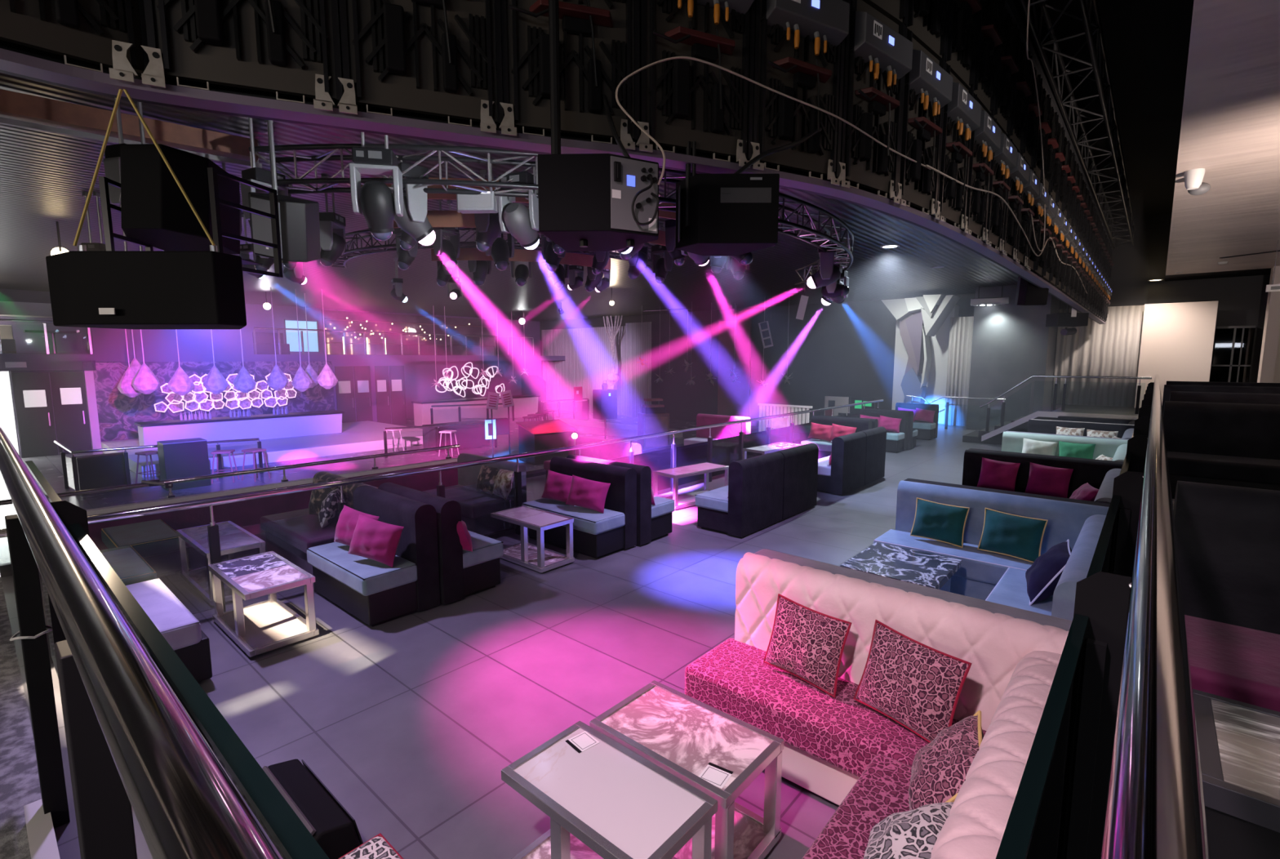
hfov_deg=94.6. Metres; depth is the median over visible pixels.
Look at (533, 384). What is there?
screen
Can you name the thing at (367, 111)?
clip
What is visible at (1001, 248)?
bracket
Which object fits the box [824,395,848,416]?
board
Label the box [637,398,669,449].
stack
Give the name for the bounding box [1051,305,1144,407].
curtain
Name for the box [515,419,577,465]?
console
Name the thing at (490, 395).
print
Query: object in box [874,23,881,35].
print
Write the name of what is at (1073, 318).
box
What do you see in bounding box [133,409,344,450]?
bar counter
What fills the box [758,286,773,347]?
stage light
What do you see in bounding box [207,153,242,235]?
light
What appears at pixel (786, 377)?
star
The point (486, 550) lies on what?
seat cushion
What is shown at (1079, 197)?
screen panel
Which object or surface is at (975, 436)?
floor
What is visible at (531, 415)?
bar stool
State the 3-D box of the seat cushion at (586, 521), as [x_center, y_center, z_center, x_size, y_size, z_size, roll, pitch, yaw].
[-0.811,1.004,7.009,1.300,0.160,0.500,6,9,41]
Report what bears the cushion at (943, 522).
on the sofa at (994, 577)
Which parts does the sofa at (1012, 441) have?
panel, backrest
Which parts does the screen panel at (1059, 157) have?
plate, latch handle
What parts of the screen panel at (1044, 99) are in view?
plate, latch handle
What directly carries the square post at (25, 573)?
on the floor at (412, 722)
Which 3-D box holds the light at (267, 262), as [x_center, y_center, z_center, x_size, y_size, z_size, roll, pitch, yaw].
[-4.912,-2.584,7.728,0.285,1.046,0.322,-3,7,-20]
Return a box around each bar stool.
[134,450,159,483]
[210,448,239,483]
[241,448,271,481]
[383,428,404,453]
[438,430,459,456]
[522,415,537,421]
[527,413,542,421]
[535,412,548,420]
[542,410,554,420]
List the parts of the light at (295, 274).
yoke arm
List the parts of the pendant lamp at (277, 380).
cord, lamp shade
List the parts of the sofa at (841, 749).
backrest, panel, backrest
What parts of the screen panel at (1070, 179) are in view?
latch handle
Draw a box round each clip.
[63,54,102,72]
[176,76,209,90]
[275,91,305,103]
[366,104,392,115]
[448,115,471,126]
[522,126,544,136]
[591,134,612,143]
[655,144,675,152]
[712,152,730,161]
[764,162,779,170]
[808,171,822,179]
[877,190,887,197]
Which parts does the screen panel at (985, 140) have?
plate, latch handle, label plate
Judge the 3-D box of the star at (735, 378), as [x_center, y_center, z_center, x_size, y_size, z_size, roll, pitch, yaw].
[3.893,-3.490,24.194,0.382,3.145,0.399,-3,7,-24]
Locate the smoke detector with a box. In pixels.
[1217,261,1228,264]
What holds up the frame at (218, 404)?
on the sculpture at (233, 398)
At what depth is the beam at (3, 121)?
5.11 m
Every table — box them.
[23,329,80,353]
[176,520,266,605]
[208,551,319,657]
[490,505,574,573]
[501,720,717,858]
[589,680,784,858]
[652,462,728,509]
[742,441,803,459]
[840,542,962,591]
[1192,688,1279,858]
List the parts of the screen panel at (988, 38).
plate, latch handle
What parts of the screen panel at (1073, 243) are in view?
plate, latch handle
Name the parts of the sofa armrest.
plate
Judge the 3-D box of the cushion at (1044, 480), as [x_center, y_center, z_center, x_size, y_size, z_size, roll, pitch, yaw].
[5.101,0.657,7.378,0.194,0.437,0.469,-5,8,-36]
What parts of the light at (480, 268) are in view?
yoke arm, yoke arm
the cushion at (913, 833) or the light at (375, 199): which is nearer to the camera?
the cushion at (913, 833)
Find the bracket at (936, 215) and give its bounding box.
[930,198,944,222]
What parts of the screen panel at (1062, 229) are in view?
plate, latch handle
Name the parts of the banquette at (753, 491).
backrest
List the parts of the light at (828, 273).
yoke arm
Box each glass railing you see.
[0,318,93,354]
[0,399,883,663]
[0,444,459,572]
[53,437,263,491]
[253,327,533,355]
[383,422,497,457]
[430,403,514,423]
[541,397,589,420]
[906,395,1005,429]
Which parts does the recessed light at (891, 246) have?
bulb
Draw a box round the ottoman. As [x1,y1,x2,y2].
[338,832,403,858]
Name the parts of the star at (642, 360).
cord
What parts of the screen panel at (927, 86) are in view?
plate, latch handle, label plate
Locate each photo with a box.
[760,321,768,329]
[761,329,769,337]
[764,337,771,346]
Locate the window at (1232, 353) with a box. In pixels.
[1208,325,1255,382]
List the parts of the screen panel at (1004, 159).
plate, latch handle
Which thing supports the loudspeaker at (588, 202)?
hanging from the ceiling at (44, 175)
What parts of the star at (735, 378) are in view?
cord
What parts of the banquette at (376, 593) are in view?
backrest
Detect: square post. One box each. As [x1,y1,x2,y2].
[4,514,70,828]
[54,640,137,858]
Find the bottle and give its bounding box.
[194,411,197,419]
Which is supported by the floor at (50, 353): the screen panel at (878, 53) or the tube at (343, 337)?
the tube at (343, 337)
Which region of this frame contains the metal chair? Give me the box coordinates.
[770,417,786,427]
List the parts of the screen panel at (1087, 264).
screen panel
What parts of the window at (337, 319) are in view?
shelf, shelf, shelf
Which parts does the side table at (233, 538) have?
leg, frame, leg, frame, leg, leg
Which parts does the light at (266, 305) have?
bulb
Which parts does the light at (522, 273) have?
yoke arm, yoke arm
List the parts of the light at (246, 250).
yoke arm, yoke arm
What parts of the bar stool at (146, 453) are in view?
leg, seat, leg, leg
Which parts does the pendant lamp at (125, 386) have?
cord, lamp shade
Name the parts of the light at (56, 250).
bulb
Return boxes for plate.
[4,361,26,367]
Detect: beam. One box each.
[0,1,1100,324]
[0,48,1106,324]
[0,88,258,162]
[0,117,262,168]
[0,414,841,577]
[23,798,60,858]
[83,369,102,452]
[981,410,1137,441]
[1004,0,1113,249]
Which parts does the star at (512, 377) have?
cord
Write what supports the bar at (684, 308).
hanging from the ceiling at (44, 175)
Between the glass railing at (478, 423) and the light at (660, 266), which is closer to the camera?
the light at (660, 266)
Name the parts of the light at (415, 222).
yoke arm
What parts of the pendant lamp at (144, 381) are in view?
cord, lamp shade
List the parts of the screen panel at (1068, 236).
plate, latch handle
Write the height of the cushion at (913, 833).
0.279 m
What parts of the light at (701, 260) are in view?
yoke arm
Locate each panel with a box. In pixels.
[0,0,149,75]
[143,0,357,114]
[338,0,516,136]
[500,0,639,144]
[639,0,755,160]
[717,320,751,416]
[751,0,849,177]
[836,0,912,198]
[862,0,907,25]
[888,27,952,213]
[905,0,948,60]
[928,62,981,227]
[944,0,982,90]
[960,91,1001,239]
[973,0,1003,115]
[981,116,1017,248]
[993,0,1018,136]
[1000,138,1029,257]
[1012,155,1039,265]
[1023,171,1048,271]
[1031,72,1051,182]
[1031,193,1056,276]
[1040,97,1058,192]
[1040,195,1062,281]
[1048,114,1065,203]
[1048,204,1068,285]
[1053,213,1073,289]
[1057,128,1071,211]
[1059,221,1077,293]
[1062,139,1075,219]
[1064,228,1081,296]
[1067,150,1079,226]
[1068,235,1084,299]
[1072,164,1084,233]
[1073,240,1088,302]
[1076,174,1087,239]
[1076,245,1091,304]
[1080,250,1093,306]
[1084,258,1096,308]
[1086,262,1098,310]
[1088,266,1101,312]
[1092,272,1102,314]
[1093,269,1104,315]
[1095,275,1106,316]
[1097,277,1107,318]
[1100,280,1109,319]
[1101,282,1111,320]
[1103,288,1112,321]
[1134,300,1218,408]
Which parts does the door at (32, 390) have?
pane, handle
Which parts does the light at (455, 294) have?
yoke arm, yoke arm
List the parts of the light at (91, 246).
control panel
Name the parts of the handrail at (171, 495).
post, handrail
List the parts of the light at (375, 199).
yoke arm, control panel, control panel, yoke arm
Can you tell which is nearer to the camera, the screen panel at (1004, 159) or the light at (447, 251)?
the screen panel at (1004, 159)
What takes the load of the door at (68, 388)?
in the wall at (108, 344)
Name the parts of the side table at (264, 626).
leg, leg, frame, frame, leg, leg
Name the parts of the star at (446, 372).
cord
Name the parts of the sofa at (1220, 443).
backrest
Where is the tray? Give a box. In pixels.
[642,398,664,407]
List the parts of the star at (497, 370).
cord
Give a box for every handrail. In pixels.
[0,426,328,858]
[995,373,1210,858]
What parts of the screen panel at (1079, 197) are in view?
latch handle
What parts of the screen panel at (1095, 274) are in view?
screen panel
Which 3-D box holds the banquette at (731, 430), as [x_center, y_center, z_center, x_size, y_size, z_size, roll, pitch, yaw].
[1.684,0.177,13.026,1.300,0.950,0.700,6,9,41]
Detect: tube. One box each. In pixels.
[342,337,345,354]
[366,337,368,354]
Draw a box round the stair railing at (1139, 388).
[979,375,1151,431]
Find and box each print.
[488,395,497,406]
[488,422,492,435]
[502,393,511,404]
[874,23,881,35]
[927,60,932,71]
[963,91,966,102]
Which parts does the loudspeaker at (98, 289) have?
maker plate, lid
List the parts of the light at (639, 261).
yoke arm, yoke arm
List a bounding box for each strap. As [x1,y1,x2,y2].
[72,88,122,245]
[123,88,215,245]
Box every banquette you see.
[260,471,377,575]
[306,484,439,626]
[377,482,503,604]
[422,453,526,535]
[521,456,636,558]
[543,435,641,478]
[566,454,675,545]
[684,413,751,445]
[694,451,784,537]
[777,443,818,519]
[800,415,871,458]
[817,431,866,494]
[818,415,878,428]
[826,426,886,484]
[859,408,908,453]
[866,408,917,449]
[895,402,938,439]
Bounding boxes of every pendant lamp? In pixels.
[117,328,142,397]
[124,328,142,373]
[131,328,159,394]
[167,328,194,395]
[203,328,228,394]
[232,328,256,392]
[266,287,288,390]
[291,288,312,391]
[304,293,318,387]
[316,288,337,389]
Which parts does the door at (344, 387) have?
pane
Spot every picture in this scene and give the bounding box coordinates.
[824,408,833,415]
[828,400,835,407]
[838,413,846,416]
[854,400,862,408]
[862,400,871,406]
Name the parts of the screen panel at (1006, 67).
latch handle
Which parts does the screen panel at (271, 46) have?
bracket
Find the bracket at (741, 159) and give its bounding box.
[736,139,764,170]
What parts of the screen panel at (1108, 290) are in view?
screen panel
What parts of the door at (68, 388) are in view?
pane, handle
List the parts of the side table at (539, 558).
leg, frame, frame, leg, leg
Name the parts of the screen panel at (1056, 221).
plate, latch handle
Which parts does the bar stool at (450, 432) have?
leg, seat, leg, leg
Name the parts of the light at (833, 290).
yoke arm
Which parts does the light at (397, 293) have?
yoke arm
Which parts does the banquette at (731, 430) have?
backrest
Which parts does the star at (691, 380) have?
cord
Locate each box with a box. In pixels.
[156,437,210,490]
[1045,304,1088,335]
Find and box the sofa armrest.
[262,758,363,858]
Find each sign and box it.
[573,386,582,400]
[1265,240,1279,292]
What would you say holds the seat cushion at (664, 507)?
on the banquette at (653, 522)
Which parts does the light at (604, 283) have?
yoke arm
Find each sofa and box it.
[0,324,16,353]
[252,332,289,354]
[684,548,1072,858]
[873,478,1110,620]
[961,448,1123,503]
[1001,431,1128,462]
[1027,418,1134,439]
[1057,415,1135,424]
[1161,384,1279,413]
[1163,400,1279,498]
[1166,381,1279,386]
[1169,391,1279,404]
[1173,480,1279,711]
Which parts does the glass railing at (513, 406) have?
post, post, handrail, post, post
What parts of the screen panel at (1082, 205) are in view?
latch handle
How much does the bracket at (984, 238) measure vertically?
0.145 m
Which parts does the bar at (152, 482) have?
lever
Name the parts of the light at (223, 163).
yoke arm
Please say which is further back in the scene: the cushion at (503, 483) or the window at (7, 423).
the window at (7, 423)
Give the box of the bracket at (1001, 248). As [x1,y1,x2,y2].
[999,238,1007,255]
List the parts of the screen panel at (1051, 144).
plate, latch handle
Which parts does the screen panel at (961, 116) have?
plate, latch handle, label plate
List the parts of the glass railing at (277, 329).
post, post, post, post, post, post, post, handrail, post, post, post, post, post, post, post, post, post, post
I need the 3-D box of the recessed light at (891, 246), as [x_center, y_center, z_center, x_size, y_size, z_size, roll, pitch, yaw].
[4.828,-3.535,11.403,0.351,0.012,0.346,6,9,41]
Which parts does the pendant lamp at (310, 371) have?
cord, lamp shade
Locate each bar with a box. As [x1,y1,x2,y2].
[141,479,173,488]
[643,307,691,311]
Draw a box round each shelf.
[186,568,232,595]
[220,601,306,648]
[503,544,566,565]
[524,832,603,858]
[668,490,707,505]
[673,809,767,858]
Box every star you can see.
[432,315,440,387]
[442,306,450,379]
[478,320,487,376]
[493,310,502,376]
[508,311,516,383]
[521,311,528,375]
[636,305,648,366]
[654,306,662,382]
[664,307,675,374]
[684,309,693,371]
[685,302,695,385]
[705,302,718,386]
[729,302,740,377]
[729,312,739,382]
[756,308,767,386]
[782,302,791,384]
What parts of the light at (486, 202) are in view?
bracket arm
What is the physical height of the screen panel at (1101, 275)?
1.050 m
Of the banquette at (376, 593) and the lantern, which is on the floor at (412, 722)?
the banquette at (376, 593)
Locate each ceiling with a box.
[0,10,1018,321]
[1013,0,1194,220]
[1164,0,1279,281]
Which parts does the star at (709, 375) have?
cord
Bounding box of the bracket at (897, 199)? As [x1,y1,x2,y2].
[889,179,906,206]
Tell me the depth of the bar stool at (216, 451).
13.91 m
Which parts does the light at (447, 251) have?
yoke arm, yoke arm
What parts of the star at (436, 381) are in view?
cord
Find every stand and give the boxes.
[484,391,509,457]
[499,390,514,456]
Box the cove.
[0,301,52,317]
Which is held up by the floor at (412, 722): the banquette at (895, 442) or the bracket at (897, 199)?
the banquette at (895, 442)
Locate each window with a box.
[0,371,19,455]
[283,319,319,352]
[320,310,496,355]
[1208,325,1255,382]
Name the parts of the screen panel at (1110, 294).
screen panel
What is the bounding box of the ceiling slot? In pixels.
[1220,249,1279,258]
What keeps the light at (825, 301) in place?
hanging from the truss at (828, 236)
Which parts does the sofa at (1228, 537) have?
backrest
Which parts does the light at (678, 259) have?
yoke arm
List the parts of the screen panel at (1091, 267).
screen panel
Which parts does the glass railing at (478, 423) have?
post, handrail, post, post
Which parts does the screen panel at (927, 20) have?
plate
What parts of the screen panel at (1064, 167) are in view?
plate, latch handle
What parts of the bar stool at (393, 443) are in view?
seat, leg, leg, leg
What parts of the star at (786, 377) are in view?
cord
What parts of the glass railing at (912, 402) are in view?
post, handrail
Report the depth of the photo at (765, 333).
17.96 m
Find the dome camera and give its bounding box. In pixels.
[1183,168,1210,195]
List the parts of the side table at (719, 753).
leg, frame, leg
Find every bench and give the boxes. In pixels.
[99,545,157,585]
[101,519,191,577]
[125,577,212,681]
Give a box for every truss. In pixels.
[248,143,853,285]
[328,226,663,268]
[1017,0,1135,248]
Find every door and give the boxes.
[11,372,57,457]
[49,371,91,454]
[334,365,355,422]
[353,365,373,421]
[374,365,391,423]
[389,365,406,425]
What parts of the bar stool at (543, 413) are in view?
seat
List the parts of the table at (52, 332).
leg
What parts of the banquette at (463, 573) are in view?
backrest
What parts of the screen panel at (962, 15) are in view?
latch handle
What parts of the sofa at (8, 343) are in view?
backrest, seat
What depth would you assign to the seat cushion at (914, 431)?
14.56 m
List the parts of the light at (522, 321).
bulb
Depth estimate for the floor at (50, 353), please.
18.20 m
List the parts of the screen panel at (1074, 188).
latch handle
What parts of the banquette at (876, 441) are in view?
backrest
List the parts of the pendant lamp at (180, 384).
cord, lamp shade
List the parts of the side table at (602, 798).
frame, leg, leg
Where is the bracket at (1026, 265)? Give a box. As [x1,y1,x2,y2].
[1024,256,1031,270]
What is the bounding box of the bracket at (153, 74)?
[108,40,166,88]
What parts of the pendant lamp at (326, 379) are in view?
cord, lamp shade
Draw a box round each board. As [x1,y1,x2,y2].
[360,177,675,219]
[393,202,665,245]
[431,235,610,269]
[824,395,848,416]
[850,396,875,414]
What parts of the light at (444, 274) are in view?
yoke arm, yoke arm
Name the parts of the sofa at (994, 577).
backrest, panel, backrest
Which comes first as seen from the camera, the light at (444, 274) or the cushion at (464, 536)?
the cushion at (464, 536)
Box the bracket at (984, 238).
[982,227,991,246]
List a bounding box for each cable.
[602,93,630,157]
[615,56,931,185]
[733,127,822,173]
[925,164,1087,293]
[1026,0,1045,251]
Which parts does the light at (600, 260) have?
yoke arm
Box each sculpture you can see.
[153,373,297,413]
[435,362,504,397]
[603,315,622,389]
[880,293,960,403]
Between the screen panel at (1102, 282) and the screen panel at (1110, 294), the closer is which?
the screen panel at (1102, 282)
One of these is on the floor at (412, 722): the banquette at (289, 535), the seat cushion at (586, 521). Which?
the banquette at (289, 535)
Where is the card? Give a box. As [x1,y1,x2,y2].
[795,194,808,319]
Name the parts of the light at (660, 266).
yoke arm, yoke arm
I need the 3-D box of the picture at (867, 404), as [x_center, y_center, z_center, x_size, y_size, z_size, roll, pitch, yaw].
[8.187,-0.926,21.272,0.300,0.180,0.010,6,9,41]
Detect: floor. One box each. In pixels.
[0,408,762,577]
[0,423,1001,858]
[49,353,89,354]
[101,420,422,477]
[962,404,1138,444]
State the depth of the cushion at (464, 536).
5.33 m
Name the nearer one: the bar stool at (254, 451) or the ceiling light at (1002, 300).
the bar stool at (254, 451)
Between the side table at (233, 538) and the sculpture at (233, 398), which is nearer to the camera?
the side table at (233, 538)
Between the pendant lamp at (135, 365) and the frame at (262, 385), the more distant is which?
the frame at (262, 385)
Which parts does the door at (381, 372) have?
pane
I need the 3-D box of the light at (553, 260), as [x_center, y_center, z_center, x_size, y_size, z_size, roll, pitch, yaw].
[-1.224,-2.706,8.347,0.342,0.951,0.257,5,9,39]
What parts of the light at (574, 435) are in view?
bulb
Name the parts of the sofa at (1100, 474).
panel, backrest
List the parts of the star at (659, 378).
cord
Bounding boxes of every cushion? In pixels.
[101,519,178,557]
[125,578,201,649]
[260,507,338,554]
[306,542,417,595]
[308,477,337,515]
[318,486,341,528]
[333,504,378,546]
[347,514,404,567]
[422,484,514,518]
[456,520,472,551]
[462,530,503,568]
[475,465,497,495]
[493,468,513,500]
[521,497,625,534]
[541,469,574,506]
[565,474,610,513]
[651,487,655,505]
[651,495,675,518]
[684,436,716,445]
[684,638,986,777]
[694,484,728,512]
[763,593,851,697]
[800,439,831,451]
[801,753,911,858]
[808,422,832,441]
[817,456,831,475]
[828,452,831,465]
[829,423,856,439]
[853,619,972,742]
[860,414,879,425]
[863,801,953,858]
[873,528,1033,584]
[878,415,902,432]
[886,431,904,440]
[897,407,915,421]
[908,710,983,810]
[910,497,969,547]
[912,421,936,429]
[912,429,917,436]
[914,408,935,422]
[977,457,1020,491]
[977,507,1048,562]
[986,567,1053,615]
[1022,437,1057,455]
[1024,462,1073,497]
[1025,538,1071,605]
[1056,426,1084,435]
[1057,440,1095,458]
[1069,482,1098,501]
[1086,429,1118,437]
[1095,453,1112,460]
[1167,451,1279,484]
[1184,614,1279,711]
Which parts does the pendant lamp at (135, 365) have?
lamp shade, cord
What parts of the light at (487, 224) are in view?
yoke arm, yoke arm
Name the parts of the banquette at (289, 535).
backrest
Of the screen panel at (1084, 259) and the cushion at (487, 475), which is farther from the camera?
the screen panel at (1084, 259)
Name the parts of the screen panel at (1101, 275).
screen panel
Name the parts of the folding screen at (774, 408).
frame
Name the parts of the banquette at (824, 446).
backrest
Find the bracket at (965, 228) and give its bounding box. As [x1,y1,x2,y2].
[960,213,971,235]
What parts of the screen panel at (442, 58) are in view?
bracket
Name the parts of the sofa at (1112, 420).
panel, backrest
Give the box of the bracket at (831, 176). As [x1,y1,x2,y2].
[826,159,849,187]
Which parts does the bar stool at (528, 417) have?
seat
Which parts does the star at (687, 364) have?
cord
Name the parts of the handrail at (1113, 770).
glass panel, post, glass panel, post, post, post, post, post, post, post, post, handrail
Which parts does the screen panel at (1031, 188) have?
plate, latch handle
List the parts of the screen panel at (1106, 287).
screen panel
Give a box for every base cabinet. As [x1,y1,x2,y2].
[75,452,126,489]
[422,419,489,451]
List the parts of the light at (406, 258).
yoke arm, yoke arm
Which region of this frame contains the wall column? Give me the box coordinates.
[1257,265,1279,382]
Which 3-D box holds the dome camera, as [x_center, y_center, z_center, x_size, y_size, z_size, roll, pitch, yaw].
[6.529,-2.889,6.923,0.446,0.230,0.195,-5,8,-36]
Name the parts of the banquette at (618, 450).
backrest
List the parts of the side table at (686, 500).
leg, leg, frame, frame, leg, leg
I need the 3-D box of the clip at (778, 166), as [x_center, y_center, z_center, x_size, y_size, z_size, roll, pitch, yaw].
[0.726,-1.449,3.258,0.100,0.030,0.012,-4,8,-28]
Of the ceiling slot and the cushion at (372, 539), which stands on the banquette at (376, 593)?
the cushion at (372, 539)
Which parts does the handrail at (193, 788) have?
glass panel, post, glass panel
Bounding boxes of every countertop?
[133,409,344,426]
[411,394,540,404]
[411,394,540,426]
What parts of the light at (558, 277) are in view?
yoke arm, yoke arm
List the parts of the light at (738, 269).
yoke arm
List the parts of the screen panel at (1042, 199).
plate, latch handle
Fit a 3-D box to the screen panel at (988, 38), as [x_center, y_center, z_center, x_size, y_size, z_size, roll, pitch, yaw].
[2.889,-3.259,4.888,0.140,1.050,0.654,6,9,43]
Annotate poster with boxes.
[484,419,496,439]
[485,391,499,409]
[499,390,514,407]
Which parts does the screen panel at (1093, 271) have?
screen panel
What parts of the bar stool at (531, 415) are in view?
seat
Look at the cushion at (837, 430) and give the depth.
12.25 m
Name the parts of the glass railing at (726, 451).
post, glass panel, post, post, post, handrail, glass panel, post, glass panel, post, glass panel, post, glass panel, post, glass panel, post, glass panel, post, glass panel, post, glass panel, glass panel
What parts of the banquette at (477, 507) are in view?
backrest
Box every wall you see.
[0,288,564,457]
[85,457,457,550]
[93,360,334,441]
[539,213,1270,426]
[891,304,959,423]
[966,284,1059,430]
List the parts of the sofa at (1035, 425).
panel, backrest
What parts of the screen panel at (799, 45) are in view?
latch handle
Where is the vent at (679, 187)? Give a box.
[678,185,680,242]
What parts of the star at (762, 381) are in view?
cord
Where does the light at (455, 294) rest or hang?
hanging from the ceiling at (44, 175)
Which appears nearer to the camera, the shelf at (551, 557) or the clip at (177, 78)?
the clip at (177, 78)
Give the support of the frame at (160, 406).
on the sculpture at (233, 398)
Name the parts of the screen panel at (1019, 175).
plate, latch handle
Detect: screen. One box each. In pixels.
[520,374,546,412]
[757,403,812,431]
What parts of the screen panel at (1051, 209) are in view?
plate, latch handle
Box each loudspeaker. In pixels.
[45,244,262,328]
[120,143,239,254]
[248,120,320,262]
[537,0,659,251]
[592,389,617,439]
[675,141,779,255]
[1014,276,1049,305]
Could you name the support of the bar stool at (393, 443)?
on the floor at (50, 466)
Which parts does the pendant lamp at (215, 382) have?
cord, lamp shade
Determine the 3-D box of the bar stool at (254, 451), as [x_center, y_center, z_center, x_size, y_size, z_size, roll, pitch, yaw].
[-9.274,0.845,14.226,0.472,0.742,0.412,3,7,21]
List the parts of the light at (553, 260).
yoke arm, yoke arm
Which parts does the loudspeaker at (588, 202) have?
label plate, handle, panel, knob, knob, knob, knob, label plate, knob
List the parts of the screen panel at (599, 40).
latch handle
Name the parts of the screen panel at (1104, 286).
screen panel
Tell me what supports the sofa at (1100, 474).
on the floor at (412, 722)
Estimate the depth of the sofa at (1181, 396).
7.84 m
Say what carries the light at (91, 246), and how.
hanging from the ceiling at (44, 175)
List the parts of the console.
lid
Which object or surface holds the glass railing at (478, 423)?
on the floor at (50, 466)
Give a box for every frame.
[98,176,153,250]
[153,402,166,411]
[160,384,172,392]
[183,392,194,401]
[184,400,197,410]
[190,375,199,384]
[192,382,204,391]
[207,167,283,277]
[209,393,221,399]
[211,400,222,408]
[223,391,236,399]
[226,374,236,383]
[235,391,245,399]
[247,390,258,398]
[249,397,262,406]
[256,381,267,390]
[260,390,271,398]
[263,397,275,406]
[273,389,286,399]
[275,395,285,405]
[283,379,292,389]
[284,390,294,397]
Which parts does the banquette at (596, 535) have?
backrest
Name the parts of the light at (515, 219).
control panel, yoke arm, control panel, yoke arm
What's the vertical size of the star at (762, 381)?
3.165 m
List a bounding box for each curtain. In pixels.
[541,325,625,415]
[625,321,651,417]
[943,315,973,426]
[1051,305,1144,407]
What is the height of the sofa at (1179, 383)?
0.960 m
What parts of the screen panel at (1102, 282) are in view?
screen panel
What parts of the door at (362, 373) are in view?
pane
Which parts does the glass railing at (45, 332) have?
post, handrail, post, post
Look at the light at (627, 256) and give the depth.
7.56 m
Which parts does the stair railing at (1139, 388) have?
post, post, post, post, handrail, post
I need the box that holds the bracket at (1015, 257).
[1013,248,1019,263]
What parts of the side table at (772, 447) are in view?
leg, frame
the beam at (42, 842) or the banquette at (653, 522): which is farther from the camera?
the banquette at (653, 522)
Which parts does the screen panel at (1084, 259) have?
screen panel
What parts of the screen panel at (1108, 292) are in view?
screen panel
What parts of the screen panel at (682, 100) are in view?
latch handle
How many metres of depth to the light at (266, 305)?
19.22 m
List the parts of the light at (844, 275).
yoke arm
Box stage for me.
[541,416,682,438]
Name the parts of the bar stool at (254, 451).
leg, seat, leg, leg, leg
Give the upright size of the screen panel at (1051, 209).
1.050 m
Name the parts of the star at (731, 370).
cord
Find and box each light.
[49,221,69,255]
[80,191,106,250]
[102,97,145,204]
[120,204,142,250]
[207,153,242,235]
[239,213,265,278]
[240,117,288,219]
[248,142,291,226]
[254,254,274,271]
[262,291,271,310]
[281,184,297,269]
[283,262,306,284]
[319,175,346,266]
[348,131,403,240]
[389,162,435,245]
[390,257,407,302]
[394,227,417,270]
[399,230,417,250]
[432,199,459,269]
[435,235,453,286]
[446,260,462,299]
[456,186,498,213]
[467,230,491,285]
[474,169,501,252]
[485,231,514,271]
[497,170,539,249]
[511,238,532,285]
[518,311,525,324]
[541,232,565,271]
[546,236,564,254]
[547,263,568,288]
[558,302,564,314]
[567,265,583,289]
[571,432,577,454]
[584,266,603,292]
[591,251,609,275]
[595,268,610,292]
[608,287,614,305]
[616,247,632,253]
[619,243,644,260]
[627,242,648,279]
[651,223,671,283]
[665,197,685,266]
[680,249,710,266]
[710,255,728,273]
[726,255,749,279]
[729,252,753,265]
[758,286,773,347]
[807,242,840,288]
[821,263,849,297]
[821,280,844,305]
[826,267,848,303]
[880,244,899,248]
[932,266,944,268]
[970,284,1009,306]
[1147,279,1163,280]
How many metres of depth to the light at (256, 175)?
5.20 m
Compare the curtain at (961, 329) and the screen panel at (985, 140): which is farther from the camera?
the curtain at (961, 329)
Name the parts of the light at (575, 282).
yoke arm, yoke arm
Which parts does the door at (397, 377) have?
pane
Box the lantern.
[601,380,608,389]
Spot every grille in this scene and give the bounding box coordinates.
[250,196,282,257]
[262,765,315,835]
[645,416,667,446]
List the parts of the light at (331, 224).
yoke arm, yoke arm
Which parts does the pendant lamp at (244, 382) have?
cord, lamp shade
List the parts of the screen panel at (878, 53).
latch handle, label plate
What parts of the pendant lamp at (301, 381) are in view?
cord, lamp shade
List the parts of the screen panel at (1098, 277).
screen panel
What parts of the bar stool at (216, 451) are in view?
leg, seat, leg, leg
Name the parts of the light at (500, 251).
yoke arm, yoke arm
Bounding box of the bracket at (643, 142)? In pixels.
[620,119,653,152]
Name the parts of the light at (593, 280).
yoke arm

